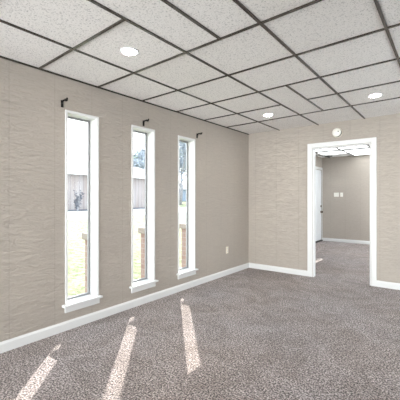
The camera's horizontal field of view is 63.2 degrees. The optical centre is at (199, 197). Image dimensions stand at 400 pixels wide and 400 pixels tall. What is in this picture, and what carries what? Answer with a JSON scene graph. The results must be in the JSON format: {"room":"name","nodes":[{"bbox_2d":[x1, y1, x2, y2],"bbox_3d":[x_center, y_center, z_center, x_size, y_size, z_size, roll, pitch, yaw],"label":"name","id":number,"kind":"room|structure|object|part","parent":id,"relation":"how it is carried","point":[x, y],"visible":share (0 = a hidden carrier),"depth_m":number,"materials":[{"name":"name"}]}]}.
{"room":"empty room","nodes":[
{"label":"empty room","id":0,"kind":"room"},
{"bbox_2d":[0,58,248,341],"bbox_3d":[-1.418,0.119,3.099,0.150,2.920,7.570,0,0,38],"label":"wall","id":1,"kind":"structure","parent":0,"point":[32,116],"depth_m":3.45,"materials":[{"name":"beige paint"}]},
{"bbox_2d":[61,98,67,107],"bbox_3d":[-1.280,-0.900,3.077,0.104,0.075,0.026,0,0,38],"label":"curtain rod bracket","id":2,"kind":"object","parent":1,"relation":"attached to","point":[65,99],"visible":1,"depth_m":3.09,"materials":[{"name":"black metal"}]},
{"bbox_2d":[62,110,102,312],"bbox_3d":[-1.227,0.130,3.302,0.200,1.957,0.428,0,0,38],"label":"window","id":3,"kind":"structure","parent":1,"relation":"in","point":[91,297],"depth_m":3.41,"materials":[{"name":"white paint"}]},
{"bbox_3d":[-1.278,0.104,3.351,0.020,1.848,0.318,0,0,38],"label":"sash frame","id":4,"kind":"part","parent":3,"relation":"part of","materials":[{"name":"grey metal"}]},
{"bbox_3d":[-1.169,1.037,3.257,0.052,0.022,0.428,0,0,38],"label":"sill","id":5,"kind":"part","parent":3,"relation":"part of","materials":[{"name":"white paint"}]},
{"bbox_2d":[0,263,248,353],"bbox_3d":[-1.384,1.235,3.009,0.015,0.088,7.470,0,0,38],"label":"baseboard","id":6,"kind":"structure","parent":1,"relation":"attached to","point":[28,338],"depth_m":3.44,"materials":[{"name":"white paint"}]},
{"bbox_2d":[0,56,248,134],"bbox_3d":[-1.384,-1.160,3.009,0.014,0.014,7.470,0,0,38],"label":"trim","id":7,"kind":"structure","parent":1,"relation":"attached to","point":[2,57],"depth_m":3.44,"materials":[{"name":"brown metal"}]},
{"bbox_2d":[129,125,158,292],"bbox_3d":[-0.726,0.130,3.951,0.200,1.957,0.428,0,0,38],"label":"window","id":8,"kind":"structure","parent":1,"relation":"in","point":[149,281],"depth_m":4.06,"materials":[{"name":"white paint"}]},
{"bbox_3d":[-0.777,0.104,3.999,0.020,1.848,0.318,0,0,38],"label":"sash frame","id":9,"kind":"part","parent":8,"relation":"part of","materials":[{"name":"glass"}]},
{"bbox_3d":[-0.667,1.037,3.906,0.052,0.022,0.428,0,0,38],"label":"sill","id":10,"kind":"part","parent":8,"relation":"part of","materials":[{"name":"white paint"}]},
{"bbox_2d":[176,135,198,278],"bbox_3d":[-0.229,0.130,4.594,0.200,1.957,0.428,0,0,38],"label":"window","id":11,"kind":"structure","parent":1,"relation":"in","point":[189,270],"depth_m":4.72,"materials":[{"name":"white paint"}]},
{"bbox_3d":[-0.280,0.104,4.642,0.020,1.848,0.318,0,0,38],"label":"sash frame","id":12,"kind":"part","parent":11,"relation":"part of","materials":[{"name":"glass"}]},
{"bbox_3d":[-0.171,1.037,4.548,0.052,0.022,0.428,0,0,38],"label":"sill","id":13,"kind":"part","parent":11,"relation":"part of","materials":[{"name":"white paint"}]},
{"bbox_2d":[0,241,399,399],"bbox_3d":[1.846,1.319,3.439,4.800,0.080,12.300,0,0,38],"label":"floor","id":14,"kind":"structure","parent":0,"point":[249,333],"depth_m":2.81,"materials":[{"name":"grey carpet"}]},
{"bbox_2d":[0,0,399,133],"bbox_3d":[0.155,-1.194,1.251,4.600,0.074,8.370,0,0,38],"label":"ceiling","id":15,"kind":"structure","parent":0,"point":[227,63],"depth_m":2.61,"materials":[{"name":"tile"}]},
{"bbox_2d":[120,47,138,55],"bbox_3d":[-0.562,-1.161,2.588,0.148,0.013,0.148,0,0,38],"label":"recessed light","id":16,"kind":"object","parent":15,"relation":"in","point":[130,51],"visible":1,"depth_m":2.57,"materials":[{"name":"white paint"}]},
{"bbox_2d":[368,93,382,97],"bbox_3d":[1.993,-1.161,3.698,0.148,0.013,0.148,0,0,38],"label":"recessed light","id":17,"kind":"object","parent":15,"relation":"in","point":[374,94],"visible":1,"depth_m":3.67,"materials":[{"name":"white paint"}]},
{"bbox_2d":[315,156,321,239],"bbox_3d":[2.201,0.119,7.947,0.150,2.920,4.530,0,0,38],"label":"wall","id":18,"kind":"structure","parent":0,"point":[318,160],"depth_m":9.63,"materials":[{"name":"beige paint"}]},
{"bbox_2d":[315,166,322,242],"bbox_3d":[3.353,0.196,9.319,0.100,2.165,0.920,0,0,38],"label":"door","id":19,"kind":"structure","parent":18,"relation":"in","point":[318,205],"depth_m":9.39,"materials":[{"name":"white paint"}]},
{"bbox_2d":[249,114,399,282],"bbox_3d":[2.740,-0.031,4.596,4.600,2.620,0.085,0,0,38],"label":"wall","id":20,"kind":"structure","parent":0,"point":[277,159],"depth_m":5.41,"materials":[{"name":"beige paint"}]},
{"bbox_2d":[249,263,306,275],"bbox_3d":[1.321,1.235,5.630,1.090,0.088,0.015,0,0,38],"label":"baseboard","id":21,"kind":"structure","parent":20,"relation":"attached to","point":[251,265],"depth_m":5.60,"materials":[{"name":"white paint"}]},
{"bbox_2d":[249,114,397,134],"bbox_3d":[2.716,-1.163,4.555,4.586,0.009,0.010,0,0,38],"label":"trim","id":22,"kind":"structure","parent":20,"relation":"attached to","point":[393,114],"depth_m":5.10,"materials":[{"name":"beige"}]},
{"bbox_2d":[332,128,342,137],"bbox_3d":[2.101,-1.001,4.993,0.148,0.148,0.068,0,0,38],"label":"smoke detector","id":23,"kind":"object","parent":20,"relation":"attached to","point":[337,132],"visible":1,"depth_m":4.97,"materials":[{"name":"beige plastic"}]},
{"bbox_2d":[307,137,376,285],"bbox_3d":[2.174,0.203,5.025,1.000,2.152,0.108,0,0,38],"label":"door frame","id":24,"kind":"structure","parent":20,"relation":"in","point":[372,142],"depth_m":4.90,"materials":[{"name":"white paint"}]},
{"bbox_3d":[1.781,0.203,5.273,0.075,2.152,0.018,0,0,38],"label":"casing","id":25,"kind":"part","parent":24,"relation":"part of","materials":[{"name":"white paint"}]},
{"bbox_3d":[2.515,0.203,4.705,0.068,2.152,0.018,0,0,38],"label":"casing","id":26,"kind":"part","parent":24,"relation":"part of","materials":[{"name":"white paint"}]},
{"bbox_2d":[376,280,399,289],"bbox_3d":[3.536,1.235,3.918,2.510,0.088,0.015,0,0,38],"label":"baseboard","id":27,"kind":"structure","parent":20,"relation":"attached to","point":[384,284],"depth_m":4.59,"materials":[{"name":"white paint"}]},
{"bbox_2d":[315,145,369,157],"bbox_3d":[4.116,-1.210,6.459,4.700,0.082,4.545,0,0,38],"label":"ceiling","id":28,"kind":"structure","parent":0,"point":[317,152],"depth_m":8.73,"materials":[{"name":"white tile"}]},
{"bbox_2d":[315,148,337,151],"bbox_3d":[2.935,-1.182,7.867,0.646,0.010,0.720,0,0,38],"label":"ceiling light panel","id":29,"kind":"object","parent":28,"relation":"attached to","point":[331,148],"visible":0.19,"depth_m":7.96,"materials":[{"name":"white paint"}]},
{"bbox_2d":[318,151,345,154],"bbox_3d":[3.486,-1.182,8.579,0.646,0.010,0.600,0,0,38],"label":"ceiling light panel","id":30,"kind":"object","parent":28,"relation":"attached to","point":[332,152],"visible":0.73,"depth_m":8.65,"materials":[{"name":"white paint"}]},
{"bbox_2d":[338,145,367,148],"bbox_3d":[3.466,-1.182,7.457,0.646,0.010,0.720,0,0,38],"label":"ceiling light panel","id":31,"kind":"object","parent":28,"relation":"attached to","point":[364,145],"visible":0.29,"depth_m":7.64,"materials":[{"name":"white paint"}]},
{"bbox_2d":[344,148,369,152],"bbox_3d":[4.016,-1.182,8.170,0.646,0.010,0.600,0,0,38],"label":"ceiling light panel","id":32,"kind":"object","parent":28,"relation":"attached to","point":[367,149],"visible":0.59,"depth_m":8.13,"materials":[{"name":"white paint"}]},
{"bbox_2d":[350,152,369,154],"bbox_3d":[4.398,-1.182,8.664,0.646,0.010,0.510,0,0,38],"label":"ceiling light panel","id":33,"kind":"object","parent":28,"relation":"attached to","point":[360,153],"visible":0.59,"depth_m":8.68,"materials":[{"name":"white paint"}]},
{"bbox_2d":[322,154,369,240],"bbox_3d":[5.492,-0.031,8.363,4.850,2.620,0.150,0,0,38],"label":"wall","id":34,"kind":"structure","parent":0,"point":[347,217],"depth_m":9.28,"materials":[{"name":"beige paint"}]},
{"bbox_2d":[322,238,369,243],"bbox_3d":[5.501,1.235,8.251,4.700,0.088,0.015,0,0,38],"label":"baseboard","id":35,"kind":"structure","parent":34,"relation":"attached to","point":[323,239],"depth_m":9.27,"materials":[{"name":"white paint"}]},
{"label":"outside","id":36,"kind":"structure","parent":0,"visible":0},
{"bbox_2d":[68,207,185,218],"bbox_3d":[-0.308,0.948,25.512,4.000,0.274,80.000,0,0,38],"label":"driveway","id":37,"kind":"structure","parent":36,"point":[71,214],"depth_m":18.61,"materials":[{"name":"concrete"}]},
{"bbox_2d":[73,190,83,211],"bbox_3d":[-7.193,0.184,19.156,0.640,1.345,0.645,0,0,38],"label":"shrub","id":38,"kind":"object","parent":37,"relation":"on","point":[79,198],"visible":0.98,"depth_m":19.06,"materials":[{"name":"grey plant"}]},
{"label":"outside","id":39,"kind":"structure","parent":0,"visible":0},
{"bbox_2d":[68,201,185,296],"bbox_3d":[-18.760,-0.089,46.086,79.840,3.174,110.000,0,0,38],"label":"lawn","id":40,"kind":"structure","parent":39,"point":[76,227],"depth_m":7.71,"materials":[{"name":"green plant"}]},
{"bbox_2d":[82,232,86,292],"bbox_3d":[-1.145,0.894,3.699,0.149,1.010,0.356,0,0,38],"label":"brick pier","id":41,"kind":"structure","parent":40,"relation":"on","point":[84,235],"depth_m":3.59,"materials":[{"name":"brown brick"}]},
{"bbox_2d":[68,160,144,210],"bbox_3d":[-10.238,-0.896,21.305,6.870,3.430,16.200,0,0,38],"label":"house","id":42,"kind":"structure","parent":40,"relation":"on","point":[77,170],"depth_m":20.39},
{"bbox_2d":[133,143,144,168],"bbox_3d":[-6.007,-2.726,35.089,4.142,6.562,5.450,0,0,38],"label":"tree","id":43,"kind":"object","parent":40,"relation":"on","point":[139,162],"visible":0.37,"depth_m":34.15,"materials":[{"name":"grey plant"}]},
{"bbox_2d":[138,227,144,277],"bbox_3d":[-0.644,0.894,4.348,0.149,1.010,0.356,0,0,38],"label":"brick pier","id":44,"kind":"structure","parent":40,"relation":"on","point":[141,230],"depth_m":4.23,"materials":[{"name":"brown brick"}]},
{"bbox_2d":[179,142,185,204],"bbox_3d":[-1.497,-2.915,32.266,6.513,7.354,4.785,0,0,11],"label":"tree","id":45,"kind":"object","parent":40,"relation":"on","point":[182,162],"visible":0.12,"depth_m":32.27,"materials":[{"name":"grey plant"}]},
{"bbox_2d":[179,223,185,267],"bbox_3d":[-0.147,0.894,4.990,0.149,1.010,0.356,0,0,38],"label":"brick pier","id":46,"kind":"structure","parent":40,"relation":"on","point":[182,226],"depth_m":4.88,"materials":[{"name":"brown brick"}]},
{"bbox_2d":[179,184,185,200],"bbox_3d":[-2.389,-0.689,45.064,4.800,2.300,7.600,0,0,38],"label":"house","id":47,"kind":"structure","parent":40,"relation":"on","point":[184,186],"depth_m":42.28,"materials":[{"name":"blue"}]}
]}

